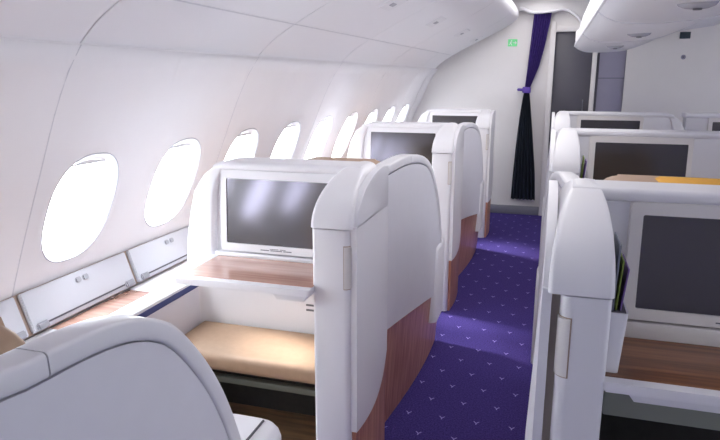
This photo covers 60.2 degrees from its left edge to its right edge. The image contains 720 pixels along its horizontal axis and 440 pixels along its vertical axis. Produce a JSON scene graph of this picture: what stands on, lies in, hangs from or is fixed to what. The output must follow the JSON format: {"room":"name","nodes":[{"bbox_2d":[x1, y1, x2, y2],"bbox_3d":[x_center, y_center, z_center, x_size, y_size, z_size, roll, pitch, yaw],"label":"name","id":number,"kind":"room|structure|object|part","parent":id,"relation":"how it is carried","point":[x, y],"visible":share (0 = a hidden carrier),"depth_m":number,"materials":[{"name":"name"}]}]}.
{"room":"aircraft cabin","nodes":[
{"label":"aircraft cabin","id":0,"kind":"room"},
{"bbox_2d":[0,37,437,339],"bbox_3d":[-0.745,-0.213,2.190,0.550,2.040,9.158,4,13,16],"label":"wall","id":1,"kind":"structure","parent":0,"point":[130,104],"depth_m":2.10,"materials":[{"name":"white plastic"}]},
{"bbox_2d":[0,296,28,339],"bbox_3d":[-1.091,0.346,1.617,0.102,0.140,0.505,4,13,16],"label":"bin","id":2,"kind":"object","parent":1,"relation":"attached to","point":[11,317],"visible":0.62,"depth_m":1.81,"materials":[{"name":"beige plastic"}]},
{"bbox_2d":[12,45,81,295],"bbox_3d":[-0.882,-0.089,1.723,0.356,0.768,0.006,4,13,16],"label":"trim","id":3,"kind":"structure","parent":1,"relation":"attached to","point":[80,45],"depth_m":1.71,"materials":[{"name":"white plastic"}]},
{"bbox_2d":[0,0,117,42],"bbox_3d":[-0.517,-0.620,0.947,0.773,0.643,1.004,4,13,16],"label":"bin","id":4,"kind":"object","parent":1,"relation":"attached to","point":[48,20],"visible":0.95,"depth_m":1.43,"materials":[{"name":"white plastic"}]},
{"bbox_2d":[13,252,135,336],"bbox_3d":[-0.944,0.239,2.088,0.102,0.140,0.505,4,13,16],"label":"storage compartment lid","id":5,"kind":"object","parent":1,"relation":"attached to","point":[41,307],"visible":0.98,"depth_m":2.03,"materials":[{"name":"beige plastic"}]},
{"bbox_2d":[41,152,118,262],"bbox_3d":[-0.887,-0.039,1.967,0.170,0.355,0.306,4,13,16],"label":"window","id":6,"kind":"structure","parent":1,"relation":"in","point":[89,161],"depth_m":1.94,"materials":[{"name":"white plastic"}]},
{"bbox_2d":[124,226,188,284],"bbox_3d":[-0.797,0.131,2.559,0.102,0.140,0.505,4,13,16],"label":"bin","id":7,"kind":"object","parent":1,"relation":"attached to","point":[146,260],"visible":0.69,"depth_m":2.46,"materials":[{"name":"beige plastic"}]},
{"bbox_2d":[144,138,200,226],"bbox_3d":[-0.739,-0.147,2.437,0.170,0.355,0.306,4,13,16],"label":"window","id":8,"kind":"structure","parent":1,"relation":"in","point":[180,144],"depth_m":2.42,"materials":[{"name":"white plastic"}]},
{"bbox_2d":[80,0,331,55],"bbox_3d":[-0.220,-0.835,1.888,0.781,0.643,1.004,4,13,16],"label":"bin","id":9,"kind":"object","parent":1,"relation":"attached to","point":[241,27],"visible":0.96,"depth_m":1.94,"materials":[{"name":"white plastic"}]},
{"bbox_2d":[216,57,258,161],"bbox_3d":[-0.581,-0.304,2.663,0.356,0.768,0.006,4,13,16],"label":"trim","id":10,"kind":"structure","parent":1,"relation":"attached to","point":[258,57],"depth_m":2.62,"materials":[{"name":"white plastic"}]},
{"bbox_2d":[224,128,258,159],"bbox_3d":[-0.583,-0.254,2.906,0.170,0.355,0.306,4,13,16],"label":"window","id":11,"kind":"structure","parent":1,"relation":"in","point":[241,133],"depth_m":2.86,"materials":[{"name":"white plastic"}]},
{"bbox_2d":[270,121,300,157],"bbox_3d":[-0.426,-0.360,3.374,0.170,0.355,0.306,4,13,16],"label":"window","id":12,"kind":"structure","parent":1,"relation":"in","point":[288,125],"depth_m":3.34,"materials":[{"name":"white plastic"}]},
{"bbox_2d":[304,116,332,157],"bbox_3d":[-0.270,-0.468,3.842,0.170,0.355,0.306,4,13,16],"label":"window","id":13,"kind":"structure","parent":1,"relation":"in","point":[323,120],"depth_m":3.83,"materials":[{"name":"white plastic"}]},
{"bbox_2d":[300,65,340,157],"bbox_3d":[-0.268,-0.518,3.600,0.356,0.768,0.006,4,13,16],"label":"trim","id":14,"kind":"structure","parent":1,"relation":"attached to","point":[340,65],"depth_m":3.58,"materials":[{"name":"white plastic"}]},
{"bbox_2d":[332,112,357,157],"bbox_3d":[-0.113,-0.575,4.310,0.170,0.355,0.306,4,13,16],"label":"window","id":15,"kind":"structure","parent":1,"relation":"in","point":[353,112],"depth_m":4.38,"materials":[{"name":"white plastic"}]},
{"bbox_2d":[258,0,437,61],"bbox_3d":[0.087,-1.049,2.826,0.793,0.643,1.004,4,13,16],"label":"bin","id":16,"kind":"object","parent":1,"relation":"attached to","point":[331,32],"visible":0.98,"depth_m":2.85,"materials":[{"name":"white plastic"}]},
{"bbox_3d":[0.153,-1.001,2.870,0.104,0.051,0.180,4,13,16],"label":"latch plate","id":17,"kind":"part","parent":16,"relation":"part of","materials":[{"name":"white plastic"}]},
{"bbox_2d":[342,0,494,64],"bbox_3d":[0.400,-1.263,3.763,0.793,0.643,1.004,4,13,16],"label":"bin","id":18,"kind":"object","parent":1,"relation":"attached to","point":[384,48],"visible":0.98,"depth_m":3.75,"materials":[{"name":"white plastic"}]},
{"bbox_3d":[0.466,-1.215,3.806,0.104,0.051,0.180,4,13,16],"label":"latch plate","id":19,"kind":"part","parent":18,"relation":"part of","materials":[{"name":"white plastic"}]},
{"bbox_2d":[390,0,512,67],"bbox_3d":[0.713,-1.477,4.699,0.793,0.643,1.004,4,13,16],"label":"bin","id":20,"kind":"object","parent":1,"relation":"attached to","point":[417,56],"visible":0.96,"depth_m":4.65,"materials":[{"name":"white plastic"}]},
{"bbox_3d":[0.779,-1.429,4.743,0.104,0.051,0.180,4,13,16],"label":"latch plate","id":21,"kind":"part","parent":20,"relation":"part of","materials":[{"name":"white plastic"}]},
{"bbox_2d":[421,1,518,68],"bbox_3d":[0.965,-1.650,5.454,0.785,0.643,0.614,4,13,16],"label":"bin","id":22,"kind":"object","parent":1,"relation":"attached to","point":[438,59],"visible":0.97,"depth_m":5.43,"materials":[{"name":"white plastic"}]},
{"bbox_3d":[1.032,-1.601,5.498,0.104,0.051,0.180,4,13,16],"label":"latch plate","id":23,"kind":"part","parent":22,"relation":"part of","materials":[{"name":"white plastic"}]},
{"bbox_2d":[384,213,541,439],"bbox_3d":[1.839,0.671,3.011,5.400,0.050,11.600,4,13,16],"label":"floor","id":24,"kind":"structure","parent":0,"point":[473,382],"depth_m":3.00,"materials":[{"name":"purple carpet"}]},
{"bbox_2d":[24,260,200,342],"bbox_3d":[-1.012,0.691,1.599,0.158,0.541,3.300,4,13,16],"label":"console","id":25,"kind":"object","parent":24,"relation":"on","point":[158,296],"visible":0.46,"depth_m":2.27,"materials":[{"name":"white plastic"}]},
{"bbox_3d":[-1.028,0.785,1.298,0.004,0.491,2.690,4,13,16],"label":"panel","id":26,"kind":"part","parent":25,"relation":"part of","materials":[{"name":"white plastic"}]},
{"bbox_2d":[0,315,280,439],"bbox_3d":[-0.613,0.601,0.993,0.677,0.985,1.000,4,13,16],"label":"seat","id":27,"kind":"object","parent":24,"relation":"on","point":[95,378],"visible":1,"depth_m":0.87,"materials":[{"name":"white plastic"}]},
{"bbox_3d":[-0.496,0.230,0.573,0.056,0.059,0.451,6,14,23],"label":"shell trim","id":28,"kind":"part","parent":27,"relation":"part of","materials":[{"name":"white plastic"}]},
{"bbox_3d":[-0.269,0.633,1.271,0.171,0.400,0.245,4,13,16],"label":"armrest","id":29,"kind":"part","parent":27,"relation":"part of","materials":[{"name":"white plastic"}]},
{"bbox_2d":[172,157,388,439],"bbox_3d":[-0.329,0.321,2.082,0.843,1.046,0.655,4,13,16],"label":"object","id":30,"kind":"structure","parent":24,"relation":"on","point":[287,258],"depth_m":1.93,"materials":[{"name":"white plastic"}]},
{"bbox_2d":[185,321,314,383],"bbox_3d":[-0.345,0.485,2.293,0.691,0.063,0.290,4,13,16],"label":"cushion","id":31,"kind":"object","parent":30,"relation":"on","point":[257,348],"depth_m":2.24,"materials":[{"name":"beige leather"}]},
{"bbox_3d":[-0.267,0.118,1.970,0.417,0.015,0.030,4,13,16],"label":"sill","id":32,"kind":"part","parent":30,"relation":"part of","materials":[{"name":"white plastic"}]},
{"bbox_3d":[-0.363,0.591,2.248,0.687,0.023,0.030,4,13,16],"label":"footrest rail","id":33,"kind":"part","parent":30,"relation":"part of","materials":[{"name":"grey metal"}]},
{"bbox_2d":[260,249,291,252],"bbox_3d":[-0.264,0.096,1.954,0.106,0.007,0.002,4,13,16],"label":"print","id":34,"kind":"object","parent":30,"relation":"on","point":[261,250],"depth_m":1.95,"materials":[{"name":"grey"}]},
{"bbox_3d":[-0.049,0.443,1.875,0.108,0.901,0.220,4,13,16],"label":"post","id":35,"kind":"part","parent":30,"relation":"part of","materials":[{"name":"white plastic"}]},
{"bbox_2d":[311,161,376,229],"bbox_3d":[-0.030,-0.081,1.810,0.118,0.141,0.342,4,13,16],"label":"hood","id":36,"kind":"object","parent":30,"relation":"attached to","point":[348,201],"depth_m":1.71,"materials":[{"name":"white plastic"}]},
{"bbox_3d":[0.029,0.668,1.985,0.034,0.414,0.335,4,13,16],"label":"kick panel","id":37,"kind":"part","parent":30,"relation":"part of","materials":[{"name":"red wood"}]},
{"bbox_3d":[0.040,0.282,1.889,0.034,0.609,0.343,4,13,16],"label":"aisle panel","id":38,"kind":"part","parent":30,"relation":"part of","materials":[{"name":"white plastic"}]},
{"bbox_2d":[354,164,388,226],"bbox_3d":[0.032,-0.077,1.814,0.020,0.132,0.335,4,13,16],"label":"hood","id":39,"kind":"object","parent":30,"relation":"attached to","point":[371,186],"depth_m":1.79,"materials":[{"name":"white plastic"}]},
{"bbox_2d":[308,154,444,421],"bbox_3d":[-0.023,0.203,2.659,0.632,1.020,1.000,4,13,16],"label":"seat","id":40,"kind":"object","parent":24,"relation":"on","point":[416,244],"visible":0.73,"depth_m":2.46,"materials":[{"name":"white plastic"}]},
{"bbox_3d":[0.096,-0.182,2.186,0.054,0.059,0.360,6,14,23],"label":"shell trim","id":41,"kind":"part","parent":40,"relation":"part of","materials":[{"name":"white plastic"}]},
{"bbox_3d":[0.215,0.508,2.653,0.067,0.427,1.005,5,14,20],"label":"kick panel","id":42,"kind":"part","parent":40,"relation":"part of","materials":[{"name":"red wood"}]},
{"bbox_3d":[0.274,-0.008,2.669,0.061,0.611,0.582,5,14,20],"label":"shell trim","id":43,"kind":"part","parent":40,"relation":"part of","materials":[{"name":"white plastic"}]},
{"bbox_3d":[0.313,0.268,2.947,0.144,0.365,0.245,4,13,16],"label":"armrest","id":44,"kind":"part","parent":40,"relation":"part of","materials":[{"name":"white plastic"}]},
{"bbox_2d":[347,121,464,310],"bbox_3d":[0.195,-0.065,3.771,0.843,1.046,0.655,4,13,16],"label":"wall","id":45,"kind":"structure","parent":24,"relation":"on","point":[442,144],"depth_m":3.57,"materials":[{"name":"white plastic"}]},
{"bbox_3d":[0.475,0.057,3.564,0.108,0.901,0.220,4,13,16],"label":"post","id":46,"kind":"part","parent":45,"relation":"part of","materials":[{"name":"white plastic"}]},
{"bbox_2d":[432,123,458,152],"bbox_3d":[0.493,-0.467,3.499,0.118,0.141,0.342,4,13,16],"label":"hood","id":47,"kind":"object","parent":45,"relation":"attached to","point":[446,140],"depth_m":3.39,"materials":[{"name":"white plastic"}]},
{"bbox_3d":[0.553,0.282,3.674,0.034,0.414,0.335,4,13,16],"label":"kick panel","id":48,"kind":"part","parent":45,"relation":"part of","materials":[{"name":"red wood"}]},
{"bbox_3d":[0.563,-0.104,3.578,0.034,0.609,0.343,4,13,16],"label":"aisle panel","id":49,"kind":"part","parent":45,"relation":"part of","materials":[{"name":"white plastic"}]},
{"bbox_2d":[454,124,464,151],"bbox_3d":[0.556,-0.463,3.503,0.020,0.132,0.335,4,13,16],"label":"hood","id":50,"kind":"object","parent":45,"relation":"attached to","point":[458,129],"depth_m":3.49,"materials":[{"name":"white plastic"}]},
{"bbox_2d":[418,108,495,237],"bbox_3d":[0.733,-0.438,5.404,0.843,1.046,0.655,4,13,16],"label":"wall","id":51,"kind":"structure","parent":24,"relation":"on","point":[484,119],"depth_m":5.17,"materials":[{"name":"white plastic"}]},
{"bbox_3d":[1.013,-0.316,5.197,0.108,0.901,0.220,4,13,16],"label":"post","id":52,"kind":"part","parent":51,"relation":"part of","materials":[{"name":"white plastic"}]},
{"bbox_2d":[476,109,491,128],"bbox_3d":[1.032,-0.840,5.133,0.118,0.141,0.342,4,13,16],"label":"hood","id":53,"kind":"object","parent":51,"relation":"attached to","point":[483,116],"depth_m":5.02,"materials":[{"name":"white plastic"}]},
{"bbox_3d":[1.091,-0.091,5.308,0.034,0.414,0.335,4,13,16],"label":"kick panel","id":54,"kind":"part","parent":51,"relation":"part of","materials":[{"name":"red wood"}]},
{"bbox_3d":[1.101,-0.477,5.212,0.034,0.609,0.343,4,13,16],"label":"aisle panel","id":55,"kind":"part","parent":51,"relation":"part of","materials":[{"name":"white plastic"}]},
{"bbox_2d":[490,110,495,127],"bbox_3d":[1.094,-0.836,5.136,0.020,0.132,0.335,4,13,16],"label":"hood","id":56,"kind":"object","parent":51,"relation":"attached to","point":[492,113],"depth_m":5.11,"materials":[{"name":"white plastic"}]},
{"bbox_2d":[458,122,483,275],"bbox_3d":[0.509,-0.187,4.365,0.632,1.020,1.000,4,13,16],"label":"seat","id":57,"kind":"object","parent":24,"relation":"on","point":[473,182],"visible":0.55,"depth_m":4.22,"materials":[{"name":"white plastic"}]},
{"bbox_3d":[0.628,-0.572,3.893,0.054,0.059,0.360,6,14,23],"label":"shell trim","id":58,"kind":"part","parent":57,"relation":"part of","materials":[{"name":"white plastic"}]},
{"bbox_3d":[0.747,0.118,4.360,0.067,0.427,1.005,5,14,20],"label":"kick panel","id":59,"kind":"part","parent":57,"relation":"part of","materials":[{"name":"red wood"}]},
{"bbox_3d":[0.806,-0.398,4.376,0.061,0.611,0.582,5,14,20],"label":"shell trim","id":60,"kind":"part","parent":57,"relation":"part of","materials":[{"name":"white plastic"}]},
{"bbox_3d":[0.845,-0.122,4.654,0.144,0.365,0.245,4,13,16],"label":"armrest","id":61,"kind":"part","parent":57,"relation":"part of","materials":[{"name":"white plastic"}]},
{"bbox_2d":[540,131,557,240],"bbox_3d":[1.376,-0.007,3.579,0.632,1.020,1.000,4,13,16],"label":"seat","id":62,"kind":"object","parent":24,"relation":"on","point":[547,169],"visible":0.12,"depth_m":3.84,"materials":[{"name":"white plastic"}]},
{"bbox_3d":[1.245,0.026,4.005,0.144,0.365,0.245,4,13,16],"label":"armrest","id":63,"kind":"part","parent":62,"relation":"part of","materials":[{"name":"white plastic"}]},
{"bbox_3d":[1.161,-0.253,3.741,0.061,0.611,0.582,3,13,13],"label":"shell trim","id":64,"kind":"part","parent":62,"relation":"part of","materials":[{"name":"white plastic"}]},
{"bbox_2d":[550,111,683,140],"bbox_3d":[1.802,-0.230,4.443,0.920,1.069,0.655,4,13,16],"label":"wall","id":65,"kind":"structure","parent":24,"relation":"on","point":[563,119],"depth_m":4.29,"materials":[{"name":"white plastic"}]},
{"bbox_2d":[550,112,554,136],"bbox_3d":[1.363,-0.678,4.391,0.020,0.155,0.377,4,13,16],"label":"hood","id":66,"kind":"object","parent":65,"relation":"attached to","point":[553,113],"depth_m":4.28,"materials":[{"name":"white plastic"}]},
{"bbox_2d":[553,111,570,130],"bbox_3d":[1.414,-0.674,4.354,0.118,0.164,0.384,4,13,16],"label":"hood","id":67,"kind":"object","parent":65,"relation":"attached to","point":[562,119],"depth_m":4.27,"materials":[{"name":"white plastic"}]},
{"bbox_2d":[525,178,719,439],"bbox_3d":[0.855,0.465,1.402,0.920,1.069,0.655,4,13,16],"label":"wall","id":68,"kind":"structure","parent":24,"relation":"on","point":[648,369],"depth_m":1.25,"materials":[{"name":"white plastic"}]},
{"bbox_3d":[0.406,0.386,1.433,0.034,0.609,0.385,4,13,16],"label":"aisle panel","id":69,"kind":"part","parent":68,"relation":"part of","materials":[{"name":"white plastic"}]},
{"bbox_2d":[543,180,557,286],"bbox_3d":[0.415,0.017,1.350,0.020,0.155,0.377,4,13,16],"label":"hood","id":70,"kind":"object","parent":68,"relation":"attached to","point":[551,236],"depth_m":1.23,"materials":[{"name":"white plastic"}]},
{"bbox_3d":[0.459,0.557,1.377,0.091,0.901,0.262,4,13,16],"label":"post","id":71,"kind":"part","parent":68,"relation":"part of","materials":[{"name":"white plastic"}]},
{"bbox_2d":[548,178,615,298],"bbox_3d":[0.466,0.021,1.313,0.118,0.164,0.384,4,13,16],"label":"hood","id":72,"kind":"object","parent":68,"relation":"attached to","point":[581,219],"depth_m":1.19,"materials":[{"name":"white plastic"}]},
{"bbox_2d":[612,232,621,309],"bbox_3d":[0.505,0.099,1.235,0.005,0.130,0.115,5,14,16],"label":"magazine","id":73,"kind":"object","parent":68,"relation":"on","point":[617,244],"visible":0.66,"depth_m":1.19,"materials":[{"name":"grey paper"}]},
{"bbox_2d":[614,253,624,309],"bbox_3d":[0.512,0.115,1.237,0.009,0.100,0.110,4,13,16],"label":"magazine","id":74,"kind":"object","parent":68,"relation":"on","point":[622,262],"visible":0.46,"depth_m":1.19,"materials":[{"name":"green paper"}]},
{"bbox_2d":[618,254,629,310],"bbox_3d":[0.521,0.122,1.236,0.011,0.085,0.110,4,13,16],"label":"magazine","id":75,"kind":"object","parent":68,"relation":"on","point":[626,270],"visible":0.7,"depth_m":1.20,"materials":[{"name":"purple paper"}]},
{"bbox_3d":[0.773,0.251,1.333,0.505,0.038,0.030,4,13,16],"label":"sill","id":76,"kind":"part","parent":68,"relation":"part of","materials":[{"name":"white plastic"}]},
{"bbox_2d":[531,171,719,363],"bbox_3d":[0.905,0.338,2.068,0.632,1.020,1.000,4,13,16],"label":"seat","id":77,"kind":"object","parent":24,"relation":"on","point":[562,178],"visible":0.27,"depth_m":1.96,"materials":[{"name":"white plastic"}]},
{"bbox_3d":[0.774,0.371,2.494,0.144,0.365,0.245,4,13,16],"label":"armrest","id":78,"kind":"part","parent":77,"relation":"part of","materials":[{"name":"white plastic"}]},
{"bbox_3d":[0.691,0.092,2.230,0.061,0.611,0.582,3,13,13],"label":"shell trim","id":79,"kind":"part","parent":77,"relation":"part of","materials":[{"name":"white plastic"}]},
{"bbox_3d":[0.598,-0.076,1.722,0.054,0.059,0.360,2,13,10],"label":"shell trim","id":80,"kind":"part","parent":77,"relation":"part of","materials":[{"name":"white plastic"}]},
{"bbox_2d":[546,127,719,192],"bbox_3d":[1.325,0.119,2.913,0.920,1.069,0.655,4,13,16],"label":"wall","id":81,"kind":"structure","parent":24,"relation":"on","point":[607,153],"depth_m":2.78,"materials":[{"name":"white plastic"}]},
{"bbox_3d":[0.877,0.041,2.944,0.034,0.609,0.385,4,13,16],"label":"aisle panel","id":82,"kind":"part","parent":81,"relation":"part of","materials":[{"name":"white plastic"}]},
{"bbox_2d":[549,129,555,169],"bbox_3d":[0.886,-0.328,2.861,0.020,0.155,0.377,4,13,16],"label":"hood","id":83,"kind":"object","parent":81,"relation":"attached to","point":[552,159],"depth_m":2.73,"materials":[{"name":"white plastic"}]},
{"bbox_2d":[551,127,579,172],"bbox_3d":[0.937,-0.324,2.824,0.118,0.164,0.384,4,13,16],"label":"hood","id":84,"kind":"object","parent":81,"relation":"attached to","point":[565,146],"depth_m":2.70,"materials":[{"name":"white plastic"}]},
{"bbox_2d":[580,155,584,177],"bbox_3d":[0.983,-0.231,2.748,0.009,0.100,0.110,4,13,16],"label":"magazine","id":85,"kind":"object","parent":81,"relation":"on","point":[583,158],"visible":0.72,"depth_m":2.72,"materials":[{"name":"green paper"}]},
{"bbox_2d":[582,159,586,177],"bbox_3d":[0.992,-0.223,2.747,0.011,0.085,0.110,4,13,16],"label":"magazine","id":86,"kind":"object","parent":81,"relation":"on","point":[585,162],"visible":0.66,"depth_m":2.72,"materials":[{"name":"purple paper"}]},
{"bbox_2d":[682,113,719,130],"bbox_3d":[2.643,-0.519,4.138,0.914,0.368,0.148,4,13,16],"label":"wall","id":87,"kind":"structure","parent":24,"relation":"on","point":[691,121],"depth_m":4.17,"materials":[{"name":"white plastic"}]},
{"bbox_2d":[371,11,719,206],"bbox_3d":[2.705,-0.992,5.556,5.400,2.060,0.060,4,13,16],"label":"wall","id":88,"kind":"structure","parent":0,"point":[488,73],"depth_m":5.79,"materials":[{"name":"white plastic"}]},
{"bbox_2d":[508,39,516,45],"bbox_3d":[1.418,-1.647,5.770,0.084,0.064,0.010,4,13,16],"label":"exit sign","id":89,"kind":"object","parent":88,"relation":"attached to","point":[511,42],"visible":1,"depth_m":5.77,"materials":[{"name":"green plastic"}]},
{"bbox_2d":[490,204,538,214],"bbox_3d":[1.092,-0.130,6.216,1.350,0.085,0.014,4,13,16],"label":"baseboard","id":90,"kind":"structure","parent":88,"relation":"attached to","point":[494,208],"depth_m":6.08,"materials":[{"name":"grey metal"}]},
{"bbox_2d":[511,13,551,199],"bbox_3d":[1.616,-1.044,5.804,0.312,1.731,0.089,4,13,16],"label":"curtain","id":91,"kind":"object","parent":88,"relation":"hanging from","point":[523,180],"visible":0.98,"depth_m":5.84,"materials":[{"name":"purple fabric"}]},
{"bbox_2d":[511,93,534,199],"bbox_3d":[1.571,-0.702,5.879,0.227,1.030,0.056,4,13,16],"label":"drape","id":92,"kind":"object","parent":91,"relation":"hanging from","point":[523,180],"depth_m":5.90,"materials":[{"name":"black fabric"}]},
{"bbox_2d":[525,13,551,86],"bbox_3d":[1.625,-1.534,5.672,0.200,0.685,0.048,4,13,16],"label":"drape","id":93,"kind":"object","parent":91,"relation":"hanging from","point":[541,22],"depth_m":5.65,"materials":[{"name":"purple fabric"}]},
{"bbox_2d":[512,0,589,20],"bbox_3d":[1.714,-1.795,5.589,0.720,0.450,0.088,4,13,16],"label":"trim","id":94,"kind":"structure","parent":88,"relation":"attached to","point":[579,7],"depth_m":5.52,"materials":[{"name":"white plastic"}]},
{"bbox_2d":[520,7,581,24],"bbox_3d":[1.745,-1.731,5.541,0.636,0.344,0.024,4,13,16],"label":"trim","id":95,"kind":"structure","parent":88,"relation":"attached to","point":[577,16],"depth_m":5.51,"materials":[{"name":"white plastic"}]},
{"bbox_2d":[538,21,597,215],"bbox_3d":[2.072,-0.908,5.772,0.685,1.800,0.120,4,13,16],"label":"trim","id":96,"kind":"structure","parent":88,"relation":"attached to","point":[555,28],"depth_m":5.71,"materials":[{"name":"white plastic"}]},
{"bbox_2d":[547,32,592,159],"bbox_3d":[1.951,-0.879,5.821,0.330,1.700,0.072,4,13,16],"label":"door","id":97,"kind":"structure","parent":88,"relation":"in","point":[572,66],"depth_m":5.72,"materials":[{"name":"grey laminate"}]},
{"bbox_2d":[593,50,626,111],"bbox_3d":[2.266,-0.858,5.732,0.243,1.700,0.043,4,13,16],"label":"door","id":98,"kind":"structure","parent":88,"relation":"in","point":[610,69],"depth_m":5.62,"materials":[{"name":"grey plastic"}]},
{"bbox_2d":[680,32,690,38],"bbox_3d":[2.803,-1.592,5.352,0.084,0.056,0.008,4,13,16],"label":"wall sign","id":99,"kind":"object","parent":88,"relation":"attached to","point":[683,35],"visible":1,"depth_m":5.35,"materials":[{"name":"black plastic"}]},
{"bbox_3d":[1.839,-1.342,2.551,4.500,0.040,11.600,4,13,16],"label":"ceiling","id":100,"kind":"structure","parent":0,"visible":0},
{"bbox_2d":[582,0,709,42],"bbox_3d":[1.688,-1.125,2.890,1.154,0.523,1.350,4,13,16],"label":"bin","id":101,"kind":"object","parent":100,"relation":"attached to","point":[597,27],"visible":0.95,"depth_m":2.94,"materials":[{"name":"white plastic"}]},
{"bbox_3d":[1.141,-0.976,3.093,0.012,0.012,1.346,4,13,16],"label":"edge trim","id":102,"kind":"part","parent":101,"relation":"part of","materials":[{"name":"white plastic"}]},
{"bbox_2d":[627,33,650,37],"bbox_3d":[1.363,-0.902,3.036,0.115,0.023,0.092,4,13,16],"label":"reading lamp","id":103,"kind":"object","parent":101,"relation":"attached to","point":[638,35],"depth_m":3.01,"materials":[{"name":"grey plastic"}]},
{"bbox_2d":[574,0,719,52],"bbox_3d":[2.128,-1.448,4.303,1.154,0.523,1.678,4,13,16],"label":"bin","id":104,"kind":"object","parent":100,"relation":"attached to","point":[582,43],"visible":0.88,"depth_m":4.36,"materials":[{"name":"white plastic"}]},
{"bbox_2d":[607,46,622,48],"bbox_3d":[1.729,-1.172,4.211,0.114,0.020,0.091,2,13,9],"label":"reading lamp","id":105,"kind":"object","parent":104,"relation":"attached to","point":[613,47],"depth_m":4.18,"materials":[{"name":"grey plastic"}]},
{"bbox_2d":[597,0,719,23],"bbox_3d":[1.121,-0.710,1.071,1.154,0.523,2.550,4,13,16],"label":"bin","id":106,"kind":"object","parent":100,"relation":"attached to","point":[620,11],"visible":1,"depth_m":2.08,"materials":[{"name":"white plastic"}]},
{"bbox_3d":[0.574,-0.560,1.274,0.012,0.012,2.546,4,13,16],"label":"edge trim","id":107,"kind":"part","parent":106,"relation":"part of","materials":[{"name":"white plastic"}]},
{"bbox_2d":[677,1,718,9],"bbox_3d":[0.979,-0.623,1.804,0.114,0.020,0.091,6,14,23],"label":"reading lamp","id":108,"kind":"object","parent":106,"relation":"attached to","point":[698,5],"depth_m":1.78,"materials":[{"name":"grey plastic"}]}
]}

